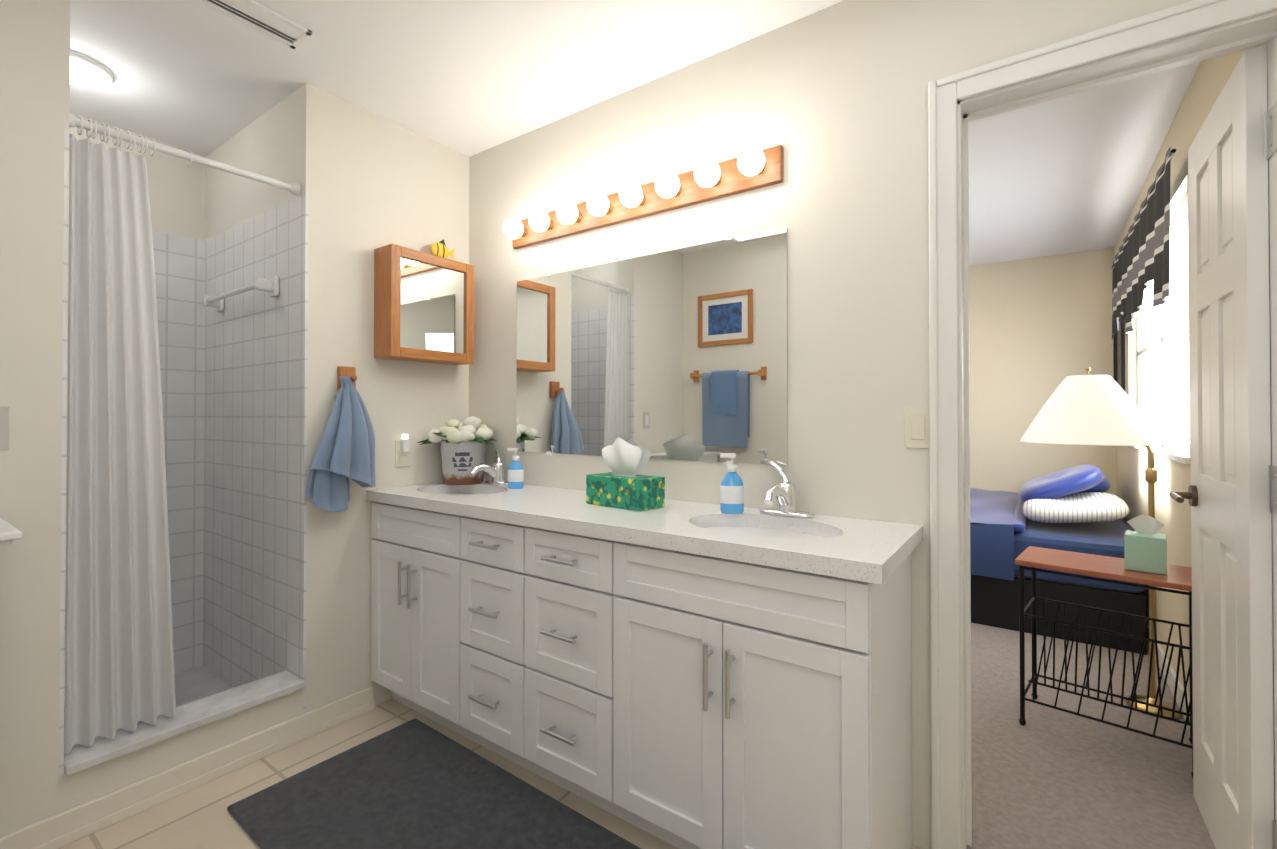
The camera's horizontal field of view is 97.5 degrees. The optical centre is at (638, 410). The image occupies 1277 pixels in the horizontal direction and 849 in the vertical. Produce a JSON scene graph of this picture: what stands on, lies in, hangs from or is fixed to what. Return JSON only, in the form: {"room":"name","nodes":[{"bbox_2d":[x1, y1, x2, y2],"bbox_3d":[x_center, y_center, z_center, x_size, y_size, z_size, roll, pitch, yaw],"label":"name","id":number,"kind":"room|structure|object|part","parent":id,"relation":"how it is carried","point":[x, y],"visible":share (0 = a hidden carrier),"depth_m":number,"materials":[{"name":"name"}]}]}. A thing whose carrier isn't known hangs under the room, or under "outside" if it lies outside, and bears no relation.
{"room":"bathroom","nodes":[
{"label":"bathroom","id":0,"kind":"room"},
{"bbox_2d":[67,114,202,672],"bbox_3d":[-2.366,-0.008,2.275,0.010,2.440,0.930,0,-1,35],"label":"shower wall tile","id":1,"kind":"structure","parent":0,"point":[175,188],"depth_m":2.60,"materials":[{"name":"white tile"}]},
{"bbox_2d":[58,689,302,813],"bbox_3d":[-1.477,1.113,1.850,0.120,0.190,0.637,0,-1,35],"label":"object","id":2,"kind":"object","parent":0,"point":[92,783],"visible":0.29,"depth_m":1.76,"materials":[{"name":"white paint"}]},
{"bbox_2d":[0,0,468,836],"bbox_3d":[-1.478,-0.012,1.859,0.120,2.440,2.120,0,-1,35],"label":"wall","id":3,"kind":"structure","parent":0,"point":[376,181],"depth_m":2.10,"materials":[{"name":"white paint"}]},
{"bbox_2d":[0,406,8,449],"bbox_3d":[-1.686,0.045,1.452,0.009,0.116,0.072,0,-1,35],"label":"light switch","id":4,"kind":"object","parent":3,"relation":"attached to","point":[4,427],"visible":1,"depth_m":1.47,"materials":[{"name":"grey plastic"}]},
{"bbox_2d":[0,518,21,545],"bbox_3d":[-1.673,0.737,1.153,0.327,0.930,0.504,0,-1,35],"label":"shelf unit","id":5,"kind":"object","parent":3,"relation":"attached to","point":[9,533],"visible":1,"depth_m":1.27,"materials":[{"name":"white"}]},
{"bbox_2d":[59,0,70,775],"bbox_3d":[-1.797,-0.015,1.522,0.010,2.440,0.303,0,-1,35],"label":"shower wall tile","id":6,"kind":"structure","parent":3,"relation":"attached to","point":[67,130],"depth_m":1.57,"materials":[{"name":"white tile"}]},
{"bbox_2d":[64,670,305,775],"bbox_3d":[-1.471,1.005,1.853,0.157,0.026,0.627,0,-1,35],"label":"sill","id":7,"kind":"structure","parent":3,"relation":"attached to","point":[187,717],"depth_m":1.80,"materials":[{"name":"stone"}]},
{"bbox_2d":[0,686,374,848],"bbox_3d":[-1.524,1.163,1.663,0.020,0.088,1.525,0,-1,35],"label":"baseboard","id":8,"kind":"structure","parent":3,"relation":"attached to","point":[64,828],"depth_m":1.76,"materials":[{"name":"white paint"}]},
{"bbox_2d":[199,83,308,713],"bbox_3d":[-1.661,-0.007,2.387,1.030,2.440,0.010,0,-1,35],"label":"shower wall tile","id":9,"kind":"structure","parent":3,"relation":"attached to","point":[234,380],"depth_m":2.33,"materials":[{"name":"white tile"}]},
{"bbox_2d":[69,113,300,195],"bbox_3d":[-1.474,-0.842,1.871,0.047,0.048,0.625,0,-1,35],"label":"shower rod","id":10,"kind":"object","parent":9,"relation":"attached to","point":[292,188],"visible":0.71,"depth_m":1.85,"materials":[{"name":"white plastic"}]},
{"bbox_2d":[65,116,191,753],"bbox_3d":[-1.569,0.059,1.730,0.063,1.842,0.284,0,-1,35],"label":"shower curtain","id":11,"kind":"object","parent":10,"relation":"hanging from","point":[119,670],"visible":0.94,"depth_m":1.70,"materials":[{"name":"white fabric"}]},
{"bbox_2d":[202,276,278,311],"bbox_3d":[-1.690,-0.492,2.359,0.620,0.080,0.074,0,-1,35],"label":"grab rail","id":12,"kind":"object","parent":9,"relation":"attached to","point":[271,285],"visible":1,"depth_m":2.24,"materials":[{"name":"white ceramic"}]},
{"bbox_2d":[305,366,374,511],"bbox_3d":[-1.136,0.103,2.135,0.115,0.555,0.247,0,-1,35],"label":"towel","id":13,"kind":"object","parent":3,"relation":"hanging from","point":[344,451],"visible":1,"depth_m":2.11,"materials":[{"name":"blue fabric"}]},
{"bbox_2d":[395,434,409,466],"bbox_3d":[-1.002,0.169,2.396,0.031,0.142,0.070,0,-1,35],"label":"outlet","id":14,"kind":"object","parent":3,"relation":"attached to","point":[402,452],"visible":1,"depth_m":2.39,"materials":[{"name":"beige plastic"}]},
{"bbox_2d":[374,244,473,364],"bbox_3d":[-0.920,-0.442,2.432,0.127,0.450,0.405,0,-1,35],"label":"medicine cabinet","id":15,"kind":"object","parent":3,"relation":"attached to","point":[423,306],"visible":1,"depth_m":2.36,"materials":[{"name":"brown wood"}]},
{"bbox_2d":[431,239,454,259],"bbox_3d":[-0.877,-0.720,2.512,0.027,0.104,0.124,0,-1,35],"label":"fish ornament","id":16,"kind":"object","parent":15,"relation":"on","point":[440,248],"visible":0.75,"depth_m":2.50,"materials":[{"name":"yellow"}]},
{"bbox_2d":[58,699,922,848],"bbox_3d":[-0.174,1.231,1.033,2.950,0.060,2.060,0,-1,35],"label":"floor","id":17,"kind":"structure","parent":0,"point":[200,817],"depth_m":1.74,"materials":[{"name":"tile"}]},
{"bbox_2d":[227,718,640,848],"bbox_3d":[-0.394,1.197,1.440,1.675,0.013,0.663,0,-1,35],"label":"bath rug","id":18,"kind":"object","parent":17,"relation":"on","point":[414,783],"visible":0.96,"depth_m":1.69,"materials":[{"name":"grey fabric"}]},
{"bbox_2d":[366,448,922,848],"bbox_3d":[-0.165,0.685,1.899,1.963,1.048,0.521,0,-1,35],"label":"bathroom vanity","id":19,"kind":"object","parent":17,"relation":"on","point":[678,674],"visible":1,"depth_m":1.50,"materials":[{"name":"white wood"}]},
{"bbox_2d":[417,416,496,484],"bbox_3d":[-0.789,0.173,2.480,0.316,0.299,0.282,0,-1,35],"label":"flower pot","id":20,"kind":"object","parent":19,"relation":"on","point":[463,445],"visible":1,"depth_m":2.43,"materials":[{"name":"white metal"}]},
{"bbox_2d":[507,448,523,488],"bbox_3d":[-0.511,0.238,2.329,0.059,0.167,0.054,0,-1,35],"label":"soap bottle","id":21,"kind":"object","parent":19,"relation":"on","point":[515,475],"visible":1,"depth_m":2.31,"materials":[{"name":"blue plastic"}]},
{"bbox_2d":[586,437,664,510],"bbox_3d":[-0.046,0.203,1.895,0.250,0.229,0.124,0,-1,41],"label":"tissue box","id":22,"kind":"object","parent":19,"relation":"on","point":[623,485],"visible":1,"depth_m":1.85,"materials":[{"name":"green cardboard"}]},
{"bbox_2d":[720,453,743,513],"bbox_3d":[0.290,0.224,1.736,0.068,0.185,0.057,0,-1,35],"label":"soap bottle","id":23,"kind":"object","parent":19,"relation":"on","point":[731,493],"visible":0.98,"depth_m":1.72,"materials":[{"name":"blue plastic"}]},
{"bbox_2d":[70,0,1200,265],"bbox_3d":[0.454,-1.264,2.828,4.220,0.080,5.920,0,-1,35],"label":"ceiling","id":24,"kind":"structure","parent":0,"point":[470,78],"depth_m":2.09,"materials":[{"name":"white paint"}]},
{"bbox_2d":[70,50,115,87],"bbox_3d":[-2.007,-1.202,1.987,0.220,0.056,0.220,0,-1,35],"label":"recessed light","id":25,"kind":"object","parent":24,"relation":"in","point":[87,72],"visible":0.54,"depth_m":1.98,"materials":[{"name":"white plastic"}]},
{"bbox_2d":[196,0,311,48],"bbox_3d":[-1.195,-1.226,1.732,0.130,0.012,0.295,0,-1,35],"label":"ceiling vent","id":26,"kind":"object","parent":24,"relation":"in","point":[262,19],"visible":1,"depth_m":1.75,"materials":[{"name":"white plastic"}]},
{"bbox_2d":[469,0,1191,848],"bbox_3d":[0.259,-0.011,1.999,2.790,2.440,0.120,0,-1,35],"label":"wall","id":27,"kind":"structure","parent":0,"point":[833,100],"depth_m":1.72,"materials":[{"name":"white paint"}]},
{"bbox_2d":[503,145,783,248],"bbox_3d":[-0.078,-0.782,2.092,1.240,0.115,0.127,0,-1,35],"label":"light bar","id":28,"kind":"object","parent":27,"relation":"attached to","point":[749,168],"visible":1,"depth_m":2.00,"materials":[{"name":"brown wood"}]},
{"bbox_2d":[516,227,787,465],"bbox_3d":[-0.036,-0.202,2.130,1.240,0.779,0.009,0,-1,35],"label":"vanity mirror","id":29,"kind":"object","parent":27,"relation":"attached to","point":[680,354],"visible":0.88,"depth_m":2.04,"materials":[{"name":"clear mirror"}]},
{"bbox_2d":[904,406,929,448],"bbox_3d":[0.776,0.046,1.551,0.072,0.116,0.009,0,-1,35],"label":"light switch","id":30,"kind":"object","parent":27,"relation":"attached to","point":[916,427],"visible":0.9,"depth_m":1.55,"materials":[{"name":"beige plastic"}]},
{"bbox_2d":[928,0,1276,848],"bbox_3d":[1.138,0.152,1.369,0.740,2.105,0.159,0,-1,35],"label":"door frame","id":31,"kind":"structure","parent":27,"relation":"attached to","point":[1178,36],"depth_m":1.49,"materials":[{"name":"white wood"}]},
{"bbox_2d":[969,247,1115,494],"bbox_3d":[2.157,0.016,5.164,3.420,2.440,0.120,0,-1,35],"label":"wall","id":32,"kind":"structure","parent":0,"point":[1040,329],"depth_m":4.43,"materials":[{"name":"beige paint"}]},
{"bbox_2d":[966,623,1214,848],"bbox_3d":[1.123,1.247,3.595,3.300,0.072,3.620,0,-1,35],"label":"floor","id":33,"kind":"structure","parent":0,"point":[1044,777],"depth_m":1.91,"materials":[{"name":"beige carpet"}]},
{"bbox_2d":[970,464,1146,654],"bbox_3d":[2.153,0.779,4.003,2.029,0.868,1.709,0,-1,35],"label":"bed","id":34,"kind":"object","parent":33,"relation":"on","point":[1075,509],"visible":0.44,"depth_m":3.06,"materials":[{"name":"blue fabric"}]},
{"bbox_2d":[1020,367,1181,718],"bbox_3d":[1.911,0.507,2.336,0.522,1.386,0.474,0,-1,35],"label":"floor lamp","id":35,"kind":"object","parent":33,"relation":"on","point":[1088,409],"visible":0.9,"depth_m":2.25,"materials":[{"name":"white fabric"}]},
{"bbox_2d":[1015,546,1192,777],"bbox_3d":[1.732,0.883,2.080,0.510,0.630,0.310,0,-1,43],"label":"side table","id":36,"kind":"object","parent":33,"relation":"on","point":[1113,568],"visible":0.79,"depth_m":2.06,"materials":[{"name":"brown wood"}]},
{"bbox_2d":[1124,514,1166,574],"bbox_3d":[1.816,0.469,2.004,0.110,0.195,0.110,0,-1,43],"label":"tissue box","id":37,"kind":"object","parent":36,"relation":"on","point":[1145,546],"visible":1,"depth_m":1.98,"materials":[{"name":"green cardboard"}]},
{"bbox_2d":[1114,43,1274,818],"bbox_3d":[2.570,-0.005,2.688,0.120,2.440,3.680,0,-1,35],"label":"wall","id":38,"kind":"structure","parent":0,"point":[1211,77],"depth_m":2.38,"materials":[{"name":"beige paint"}]},
{"bbox_2d":[1113,312,1124,390],"bbox_3d":[3.311,-0.355,3.858,0.020,0.600,0.440,0,-1,35],"label":"curtain","id":39,"kind":"object","parent":38,"relation":"attached to","point":[1119,357],"visible":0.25,"depth_m":3.81,"materials":[{"name":"black fabric"}]},
{"bbox_2d":[1131,194,1190,463],"bbox_3d":[2.631,-0.347,2.820,0.110,1.112,1.760,0,-1,35],"label":"bedroom window","id":40,"kind":"structure","parent":38,"relation":"in","point":[1163,368],"depth_m":2.76,"materials":[{"name":"white glass"}]},
{"bbox_2d":[1111,146,1175,340],"bbox_3d":[2.547,-0.703,2.882,0.030,0.560,2.000,0,-1,35],"label":"valance","id":41,"kind":"object","parent":40,"relation":"attached to","point":[1142,258],"visible":1,"depth_m":2.54,"materials":[{"name":"black fabric"}]},
{"bbox_2d":[1146,620,1189,728],"bbox_3d":[2.486,1.159,2.677,0.014,0.088,3.540,0,-1,35],"label":"baseboard","id":42,"kind":"structure","parent":38,"relation":"attached to","point":[1171,678],"depth_m":2.35,"materials":[{"name":"white"}]},
{"bbox_2d":[1169,45,1276,848],"bbox_3d":[1.532,0.185,1.465,0.136,2.015,0.685,0,-1,35],"label":"door","id":43,"kind":"structure","parent":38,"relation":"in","point":[1226,495],"depth_m":1.38,"materials":[{"name":"white wood"}]},
{"bbox_3d":[1.386,0.173,1.216,0.012,1.686,0.110,0,-1,35],"label":"door hinges","id":44,"kind":"part","parent":43,"relation":"part of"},
{"label":"outside","id":45,"kind":"structure","parent":0,"visible":0},
{"bbox_3d":[-1.988,1.240,2.020,1.150,0.060,1.210,0,-1,35],"label":"floor","id":46,"kind":"structure","parent":45,"visible":0},
{"bbox_2d":[64,665,234,744],"bbox_3d":[-1.988,1.207,2.020,0.890,0.006,0.950,0,-1,35],"label":"pan","id":47,"kind":"object","parent":46,"relation":"on","point":[196,683],"visible":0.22,"depth_m":2.46,"materials":[{"name":"white plastic"}]}
]}

